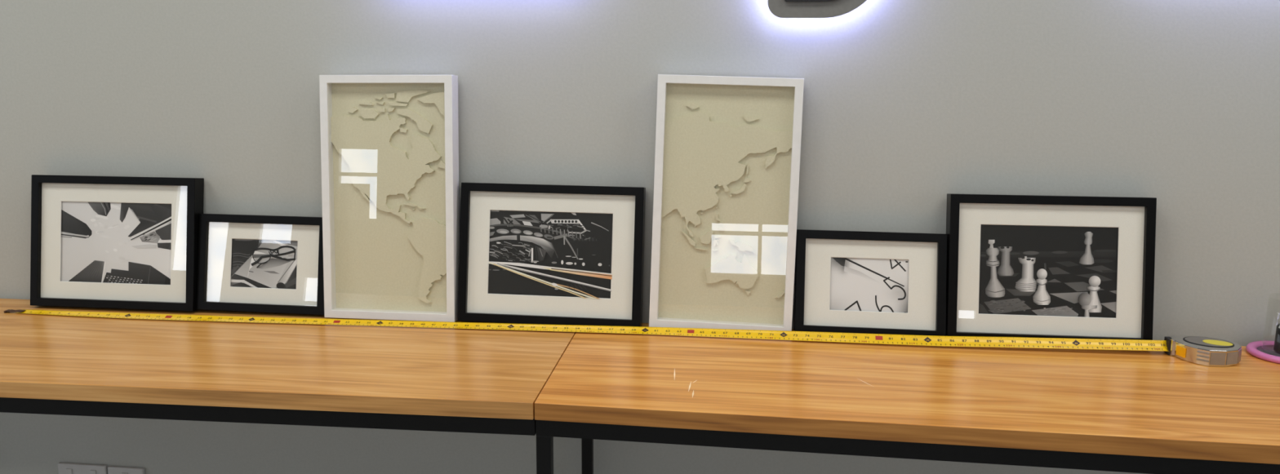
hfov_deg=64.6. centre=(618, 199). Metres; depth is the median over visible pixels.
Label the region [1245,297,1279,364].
plastic container
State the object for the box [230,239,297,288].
print
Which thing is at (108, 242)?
print
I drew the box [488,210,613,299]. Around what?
print
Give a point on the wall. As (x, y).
(908, 104)
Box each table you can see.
[0,298,576,435]
[534,323,1279,473]
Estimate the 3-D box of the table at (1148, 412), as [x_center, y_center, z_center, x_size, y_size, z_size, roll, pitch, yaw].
[0.768,0.719,2.023,1.792,0.750,0.590,1,9,7]
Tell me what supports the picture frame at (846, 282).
on the table at (1148, 412)
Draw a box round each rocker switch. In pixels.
[66,468,72,473]
[89,470,96,473]
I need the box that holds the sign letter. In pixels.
[767,0,866,17]
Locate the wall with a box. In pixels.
[0,0,1279,473]
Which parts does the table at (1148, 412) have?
leg, leg, rail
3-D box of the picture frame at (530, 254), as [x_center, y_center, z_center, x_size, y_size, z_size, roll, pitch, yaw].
[-0.153,0.126,2.317,0.424,0.323,0.092,1,9,7]
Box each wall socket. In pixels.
[57,462,107,473]
[107,466,145,473]
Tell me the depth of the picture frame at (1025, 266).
2.17 m
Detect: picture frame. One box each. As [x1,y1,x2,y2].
[30,174,204,311]
[195,213,324,315]
[319,75,459,322]
[457,182,645,326]
[648,74,804,331]
[794,229,947,336]
[945,193,1156,340]
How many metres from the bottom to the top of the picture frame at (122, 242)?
0.321 m
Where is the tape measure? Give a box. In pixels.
[4,309,1241,367]
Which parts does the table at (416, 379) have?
rail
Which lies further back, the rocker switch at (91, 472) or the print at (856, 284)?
the rocker switch at (91, 472)
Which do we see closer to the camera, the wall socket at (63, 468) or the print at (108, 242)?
the print at (108, 242)
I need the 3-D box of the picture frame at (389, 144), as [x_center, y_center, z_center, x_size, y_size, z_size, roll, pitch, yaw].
[-0.528,-0.003,2.345,0.322,0.569,0.084,2,9,9]
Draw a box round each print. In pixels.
[60,201,171,284]
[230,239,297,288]
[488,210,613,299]
[830,257,908,312]
[978,224,1118,318]
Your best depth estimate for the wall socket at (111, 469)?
2.59 m
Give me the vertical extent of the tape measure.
0.036 m
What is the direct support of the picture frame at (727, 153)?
on the table at (1148, 412)
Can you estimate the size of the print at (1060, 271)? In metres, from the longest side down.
0.288 x 0.197 x 0.003 m
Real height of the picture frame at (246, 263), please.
0.234 m
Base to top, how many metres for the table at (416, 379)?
0.750 m
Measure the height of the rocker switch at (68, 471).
0.018 m
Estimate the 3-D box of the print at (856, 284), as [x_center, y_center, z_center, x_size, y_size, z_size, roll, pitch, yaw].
[0.552,0.188,2.229,0.172,0.120,0.001,2,-2,7]
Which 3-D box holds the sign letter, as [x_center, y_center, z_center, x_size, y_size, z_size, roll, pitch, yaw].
[0.450,-0.540,2.155,0.255,0.304,0.060,1,9,7]
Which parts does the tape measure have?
blade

